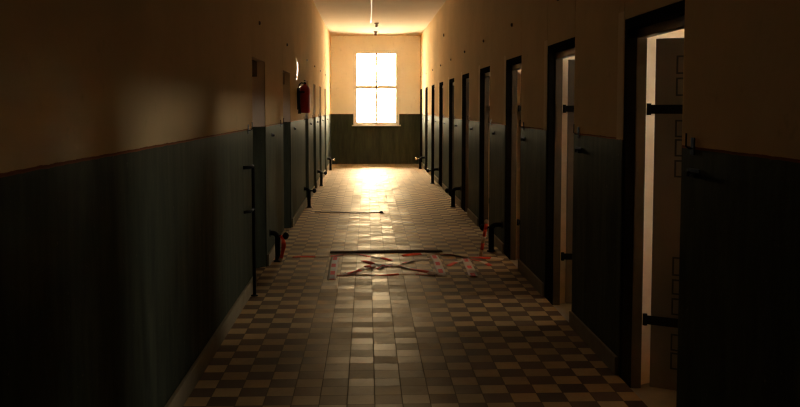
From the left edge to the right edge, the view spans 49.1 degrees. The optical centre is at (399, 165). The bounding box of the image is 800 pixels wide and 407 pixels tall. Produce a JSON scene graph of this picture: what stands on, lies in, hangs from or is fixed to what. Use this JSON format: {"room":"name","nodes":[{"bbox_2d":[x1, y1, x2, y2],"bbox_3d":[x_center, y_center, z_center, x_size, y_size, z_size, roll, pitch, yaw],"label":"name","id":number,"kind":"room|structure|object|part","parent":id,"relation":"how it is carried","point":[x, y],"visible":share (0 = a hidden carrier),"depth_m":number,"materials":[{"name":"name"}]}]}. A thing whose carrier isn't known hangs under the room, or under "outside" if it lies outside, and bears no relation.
{"room":"prison interior","nodes":[
{"label":"prison interior","id":0,"kind":"room"},
{"bbox_2d":[0,0,330,406],"bbox_3d":[-1.720,-0.881,10.818,0.600,3.715,27.820,0,4,-2],"label":"wall","id":1,"kind":"structure","parent":0,"point":[126,144],"depth_m":3.87,"materials":[{"name":"paint"}]},
{"bbox_2d":[164,164,328,406],"bbox_3d":[-1.409,0.812,10.933,0.022,0.120,27.800,0,4,-2],"label":"baseboard","id":2,"kind":"structure","parent":1,"relation":"attached to","point":[185,388],"depth_m":5.73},
{"bbox_2d":[252,60,256,76],"bbox_3d":[-1.459,0.030,8.186,0.160,2.048,0.830,0,4,-2],"label":"door","id":3,"kind":"structure","parent":1,"relation":"in","point":[254,63],"depth_m":8.34,"materials":[{"name":"brown paint"}]},
{"bbox_2d":[295,59,297,78],"bbox_3d":[-1.446,-1.360,12.241,0.019,0.290,0.200,0,4,-2],"label":"wall sign","id":4,"kind":"object","parent":1,"relation":"attached to","point":[296,59],"visible":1,"depth_m":12.22,"materials":[{"name":"plastic"}]},
{"bbox_2d":[297,80,309,113],"bbox_3d":[-1.394,-0.997,12.657,0.184,0.483,0.178,0,4,-2],"label":"fire extinguisher","id":5,"kind":"object","parent":1,"relation":"attached to","point":[303,93],"visible":1,"depth_m":12.62,"materials":[{"name":"red metal"}]},
{"bbox_2d":[331,36,419,163],"bbox_3d":[0.453,-1.826,24.949,6.010,3.715,0.320,0,4,-2],"label":"wall","id":6,"kind":"structure","parent":0,"point":[350,144],"depth_m":24.77,"materials":[{"name":"paint"}]},
{"bbox_2d":[352,50,400,125],"bbox_3d":[-0.670,-2.198,24.701,1.380,2.140,0.230,0,4,-2],"label":"window","id":7,"kind":"structure","parent":6,"relation":"in","point":[355,52],"depth_m":24.72,"materials":[{"name":"white paint"}]},
{"bbox_3d":[-0.668,-1.145,24.731,1.380,0.035,0.150,0,4,-2],"label":"sill","id":8,"kind":"part","parent":7,"relation":"part of","materials":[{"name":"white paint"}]},
{"bbox_2d":[313,0,445,35],"bbox_3d":[0.977,-2.851,10.939,6.010,0.200,28.120,0,4,-2],"label":"ceiling","id":9,"kind":"structure","parent":0,"point":[340,17],"depth_m":19.42,"materials":[{"name":"white paint"}]},
{"bbox_2d":[183,164,647,406],"bbox_3d":[-0.472,1.009,11.142,3.110,0.300,28.120,0,4,-2],"label":"floor","id":10,"kind":"structure","parent":0,"point":[490,338],"depth_m":6.47,"materials":[{"name":"tile"}]},
{"bbox_2d":[243,165,257,296],"bbox_3d":[-1.244,0.552,7.300,0.068,1.124,0.284,0,4,5],"label":"pipe","id":11,"kind":"object","parent":10,"relation":"on","point":[251,167],"visible":0.99,"depth_m":7.40,"materials":[{"name":"black metal"}]},
{"bbox_2d":[269,229,288,261],"bbox_3d":[-1.252,0.825,9.095,0.198,0.340,0.080,0,4,-2],"label":"pipe stub","id":12,"kind":"object","parent":10,"relation":"on","point":[285,235],"visible":0.95,"depth_m":9.07,"materials":[{"name":"black metal"}]},
{"bbox_2d":[278,235,285,261],"bbox_3d":[-1.217,0.850,9.042,0.069,0.271,0.099,3,5,35],"label":"barrier tape","id":13,"kind":"object","parent":12,"relation":"hanging from","point":[283,244],"visible":1,"depth_m":9.05,"materials":[{"name":"red plastic"}]},
{"bbox_3d":[-1.212,0.725,9.089,0.118,0.076,0.076,0,4,-2],"label":"valve knob","id":14,"kind":"part","parent":12,"relation":"part of","materials":[{"name":"black metal"}]},
{"bbox_2d":[304,186,315,207],"bbox_3d":[-1.438,0.496,14.020,0.198,0.340,0.080,0,4,-2],"label":"pipe stub","id":15,"kind":"object","parent":10,"relation":"on","point":[308,190],"visible":1,"depth_m":14.00,"materials":[{"name":"black metal"}]},
{"bbox_2d":[317,170,326,185],"bbox_3d":[-1.581,0.242,17.809,0.198,0.340,0.080,0,4,-2],"label":"pipe stub","id":16,"kind":"object","parent":10,"relation":"on","point":[318,171],"visible":1,"depth_m":17.79,"materials":[{"name":"black metal"}]},
{"bbox_2d":[327,157,334,170],"bbox_3d":[-1.751,-0.057,22.296,0.198,0.340,0.080,0,4,-2],"label":"pipe stub","id":17,"kind":"object","parent":10,"relation":"on","point":[329,159],"visible":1,"depth_m":22.28,"materials":[{"name":"black metal"}]},
{"bbox_2d":[327,257,338,279],"bbox_3d":[-0.665,1.016,8.754,0.097,0.004,1.234,0,4,-2],"label":"barrier tape","id":18,"kind":"object","parent":10,"relation":"on","point":[332,273],"visible":1,"depth_m":8.70,"materials":[{"name":"white plastic"}]},
{"bbox_2d":[293,253,391,260],"bbox_3d":[-0.578,0.967,9.433,1.103,0.014,0.410,1,4,10],"label":"barrier tape","id":19,"kind":"object","parent":10,"relation":"on","point":[388,259],"visible":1,"depth_m":9.38,"materials":[{"name":"red plastic"}]},
{"bbox_2d":[326,211,382,212],"bbox_3d":[-0.777,0.698,13.327,1.047,0.030,0.060,0,4,3],"label":"rod","id":20,"kind":"object","parent":10,"relation":"on","point":[380,211],"visible":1,"depth_m":13.31,"materials":[{"name":"metal"}]},
{"bbox_3d":[-0.799,0.702,13.316,1.002,0.015,0.014,0,4,1],"label":"rod","id":21,"kind":"part","parent":20,"relation":"part of","materials":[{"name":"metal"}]},
{"bbox_2d":[344,267,369,273],"bbox_3d":[-0.412,1.024,8.589,0.059,0.012,0.379,2,5,32],"label":"barrier tape","id":22,"kind":"object","parent":10,"relation":"on","point":[365,268],"visible":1,"depth_m":8.60,"materials":[{"name":"red plastic"}]},
{"bbox_2d":[374,263,392,268],"bbox_3d":[-0.166,1.005,8.817,0.093,0.020,0.328,2,4,29],"label":"barrier tape","id":23,"kind":"object","parent":10,"relation":"on","point":[380,265],"visible":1,"depth_m":8.83,"materials":[{"name":"red plastic"}]},
{"bbox_2d":[330,250,441,252],"bbox_3d":[-0.153,0.949,9.706,1.240,0.012,0.120,0,4,-4],"label":"plank","id":24,"kind":"object","parent":10,"relation":"on","point":[354,251],"visible":1,"depth_m":9.67,"materials":[{"name":"brown wood"}]},
{"bbox_2d":[337,273,442,275],"bbox_3d":[-0.112,1.038,8.383,1.040,0.012,0.112,0,4,-2],"label":"barrier tape","id":25,"kind":"object","parent":10,"relation":"on","point":[396,273],"visible":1,"depth_m":8.37,"materials":[{"name":"red plastic"}]},
{"bbox_2d":[362,260,438,273],"bbox_3d":[-0.018,1.008,8.781,1.054,0.017,0.170,3,5,38],"label":"barrier tape","id":26,"kind":"object","parent":10,"relation":"on","point":[365,261],"visible":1,"depth_m":8.69,"materials":[{"name":"red plastic"}]},
{"bbox_2d":[400,257,433,263],"bbox_3d":[0.170,0.983,9.141,0.447,0.020,0.090,-4,5,-44],"label":"barrier tape","id":27,"kind":"object","parent":10,"relation":"on","point":[416,259],"visible":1,"depth_m":9.17,"materials":[{"name":"plastic"}]},
{"bbox_2d":[415,156,424,168],"bbox_3d":[0.517,-0.090,22.780,0.252,0.340,0.080,0,4,-2],"label":"pipe stub","id":28,"kind":"object","parent":10,"relation":"on","point":[416,158],"visible":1,"depth_m":22.76,"materials":[{"name":"black metal"}]},
{"bbox_2d":[426,168,437,183],"bbox_3d":[0.681,0.200,18.443,0.252,0.340,0.080,0,4,-2],"label":"pipe stub","id":29,"kind":"object","parent":10,"relation":"on","point":[434,169],"visible":1,"depth_m":18.42,"materials":[{"name":"black metal"}]},
{"bbox_2d":[430,255,446,275],"bbox_3d":[0.387,1.007,8.896,0.096,0.005,1.155,0,4,-2],"label":"barrier tape","id":30,"kind":"object","parent":10,"relation":"on","point":[437,262],"visible":1,"depth_m":8.88,"materials":[{"name":"white plastic"}]},
{"bbox_2d":[402,253,503,259],"bbox_3d":[0.570,0.965,9.403,1.110,0.020,0.226,1,4,12],"label":"barrier tape","id":31,"kind":"object","parent":10,"relation":"on","point":[409,254],"visible":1,"depth_m":9.44,"materials":[{"name":"red plastic"}]},
{"bbox_2d":[445,186,460,207],"bbox_3d":[0.847,0.493,14.056,0.252,0.340,0.080,0,4,-2],"label":"pipe stub","id":32,"kind":"object","parent":10,"relation":"on","point":[447,190],"visible":1,"depth_m":14.04,"materials":[{"name":"black metal"}]},
{"bbox_2d":[446,259,491,265],"bbox_3d":[0.696,0.995,9.040,0.471,0.011,0.414,0,4,-2],"label":"barrier tape","id":33,"kind":"object","parent":10,"relation":"on","point":[455,262],"visible":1,"depth_m":9.00,"materials":[{"name":"red plastic"}]},
{"bbox_2d":[461,259,477,275],"bbox_3d":[0.696,1.013,8.776,0.088,0.006,0.988,0,4,-1],"label":"barrier tape","id":34,"kind":"object","parent":10,"relation":"on","point":[468,265],"visible":1,"depth_m":8.71,"materials":[{"name":"white plastic"}]},
{"bbox_2d":[479,219,488,256],"bbox_3d":[0.900,0.775,9.413,0.111,0.405,0.052,0,4,-2],"label":"barrier tape","id":35,"kind":"object","parent":10,"relation":"on","point":[486,221],"visible":1,"depth_m":9.40,"materials":[{"name":"red plastic"}]},
{"bbox_2d":[480,221,502,251],"bbox_3d":[1.010,0.782,9.739,0.252,0.340,0.080,0,4,-2],"label":"pipe stub","id":36,"kind":"object","parent":10,"relation":"on","point":[492,226],"visible":0.84,"depth_m":9.72,"materials":[{"name":"black metal"}]},
{"bbox_2d":[465,212,676,406],"bbox_3d":[2.531,1.031,11.257,2.900,0.240,28.120,0,4,-2],"label":"floor","id":37,"kind":"structure","parent":0,"point":[651,396],"depth_m":5.09,"materials":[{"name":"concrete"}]},
{"bbox_2d":[575,147,581,152],"bbox_3d":[1.257,-0.113,6.190,0.021,0.040,0.140,0,4,-2],"label":"door latch","id":38,"kind":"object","parent":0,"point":[578,149],"depth_m":6.16,"materials":[{"name":"black metal"}]},
{"bbox_2d":[420,0,799,406],"bbox_3d":[1.310,-0.893,10.991,0.450,3.715,27.937,0,4,-2],"label":"wall","id":39,"kind":"structure","parent":0,"point":[739,303],"depth_m":4.13,"materials":[{"name":"paint"}]},
{"bbox_2d":[420,89,421,161],"bbox_3d":[1.069,-1.050,24.323,0.967,2.170,0.978,0,4,-2],"label":"door","id":40,"kind":"structure","parent":39,"relation":"in","point":[420,89],"depth_m":24.71,"materials":[{"name":"black paint"}]},
{"bbox_2d":[425,87,427,169],"bbox_3d":[1.152,-0.903,22.133,0.968,2.170,0.955,0,4,-2],"label":"door","id":41,"kind":"structure","parent":39,"relation":"in","point":[426,88],"depth_m":22.54,"materials":[{"name":"black paint"}]},
{"bbox_2d":[431,85,434,169],"bbox_3d":[1.232,-0.760,19.987,0.964,2.170,1.021,0,4,-2],"label":"door","id":42,"kind":"structure","parent":39,"relation":"in","point":[433,86],"depth_m":20.37,"materials":[{"name":"black paint"}]},
{"bbox_2d":[439,82,442,186],"bbox_3d":[1.316,-0.613,17.787,0.967,2.170,0.978,0,4,-2],"label":"door","id":43,"kind":"structure","parent":39,"relation":"in","point":[441,83],"depth_m":18.18,"materials":[{"name":"black paint"}]},
{"bbox_2d":[449,78,453,196],"bbox_3d":[1.400,-0.467,15.597,0.969,2.170,0.955,0,4,-2],"label":"door","id":44,"kind":"structure","parent":39,"relation":"in","point":[451,81],"depth_m":16.00,"materials":[{"name":"black paint"}]},
{"bbox_2d":[462,73,468,211],"bbox_3d":[1.480,-0.323,13.444,0.966,2.170,1.007,0,4,-2],"label":"door","id":45,"kind":"structure","parent":39,"relation":"in","point":[465,78],"depth_m":13.82,"materials":[{"name":"black paint"}]},
{"bbox_2d":[479,66,489,228],"bbox_3d":[1.564,-0.175,11.240,0.968,2.170,0.955,0,4,-2],"label":"door","id":46,"kind":"structure","parent":39,"relation":"in","point":[484,72],"depth_m":11.64,"materials":[{"name":"black paint"}]},
{"bbox_2d":[505,55,521,259],"bbox_3d":[1.646,-0.030,9.073,0.967,2.170,0.978,0,4,-2],"label":"door","id":47,"kind":"structure","parent":39,"relation":"in","point":[514,64],"depth_m":9.47,"materials":[{"name":"black paint"}]},
{"bbox_2d":[421,162,617,373],"bbox_3d":[1.078,0.811,11.027,0.020,0.110,27.800,0,4,-2],"label":"baseboard","id":48,"kind":"structure","parent":39,"relation":"attached to","point":[596,345],"depth_m":6.26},
{"bbox_2d":[545,37,574,304],"bbox_3d":[1.729,0.116,6.883,0.968,2.170,0.955,0,4,-2],"label":"door","id":49,"kind":"structure","parent":39,"relation":"in","point":[557,52],"depth_m":7.29,"materials":[{"name":"black paint"}]},
{"bbox_2d":[573,124,578,137],"bbox_3d":[1.247,-0.246,6.201,0.040,0.100,0.040,0,4,-2],"label":"wall hook","id":50,"kind":"object","parent":39,"relation":"attached to","point":[577,133],"visible":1,"depth_m":6.20,"materials":[{"name":"black metal"}]},
{"bbox_2d":[619,0,684,390],"bbox_3d":[1.764,0.262,4.702,0.874,2.170,0.955,0,4,-2],"label":"door","id":51,"kind":"structure","parent":39,"relation":"in","point":[667,109],"depth_m":5.08,"materials":[{"name":"black paint"}]},
{"bbox_3d":[1.780,1.140,4.983,0.470,0.100,0.008,2,4,29],"label":"panel moulding","id":52,"kind":"part","parent":51,"relation":"part of","materials":[{"name":"paint"}]},
{"bbox_3d":[1.780,1.030,4.976,0.470,0.100,0.008,2,4,29],"label":"panel moulding","id":53,"kind":"part","parent":51,"relation":"part of","materials":[{"name":"paint"}]},
{"bbox_3d":[1.780,0.821,4.962,0.470,0.100,0.008,2,4,29],"label":"panel moulding","id":54,"kind":"part","parent":51,"relation":"part of","materials":[{"name":"paint"}]},
{"bbox_3d":[1.780,0.706,4.954,0.470,0.090,0.008,2,4,29],"label":"panel moulding","id":55,"kind":"part","parent":51,"relation":"part of","materials":[{"name":"paint"}]},
{"bbox_3d":[1.780,0.586,4.946,0.470,0.110,0.008,2,4,29],"label":"panel moulding","id":56,"kind":"part","parent":51,"relation":"part of","materials":[{"name":"paint"}]},
{"bbox_3d":[1.780,0.023,4.908,0.470,0.100,0.008,2,4,29],"label":"panel moulding","id":57,"kind":"part","parent":51,"relation":"part of","materials":[{"name":"paint"}]},
{"bbox_3d":[1.780,-0.097,4.900,0.470,0.100,0.008,2,4,29],"label":"panel moulding","id":58,"kind":"part","parent":51,"relation":"part of","materials":[{"name":"paint"}]},
{"bbox_3d":[1.780,-0.207,4.893,0.470,0.100,0.008,2,4,29],"label":"panel moulding","id":59,"kind":"part","parent":51,"relation":"part of","materials":[{"name":"paint"}]},
{"bbox_3d":[1.780,-0.444,4.877,0.470,0.105,0.008,2,4,29],"label":"panel moulding","id":60,"kind":"part","parent":51,"relation":"part of","materials":[{"name":"paint"}]},
{"bbox_3d":[1.780,-0.569,4.869,0.470,0.105,0.008,2,4,29],"label":"panel moulding","id":61,"kind":"part","parent":51,"relation":"part of","materials":[{"name":"paint"}]},
{"bbox_2d":[685,133,694,154],"bbox_3d":[1.330,-0.101,4.022,0.040,0.100,0.040,0,4,-2],"label":"wall hook","id":62,"kind":"object","parent":39,"relation":"attached to","point":[692,148],"visible":1,"depth_m":4.02,"materials":[{"name":"black metal"}]},
{"bbox_3d":[1.346,-0.091,4.024,0.006,0.080,0.040,0,4,-2],"label":"plate","id":63,"kind":"part","parent":62,"relation":"part of","materials":[{"name":"black metal"}]},
{"bbox_2d":[686,168,699,178],"bbox_3d":[1.340,0.033,4.011,0.021,0.040,0.140,0,4,-2],"label":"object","id":64,"kind":"structure","parent":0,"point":[691,172],"depth_m":4.01,"materials":[{"name":"black metal"}]}
]}

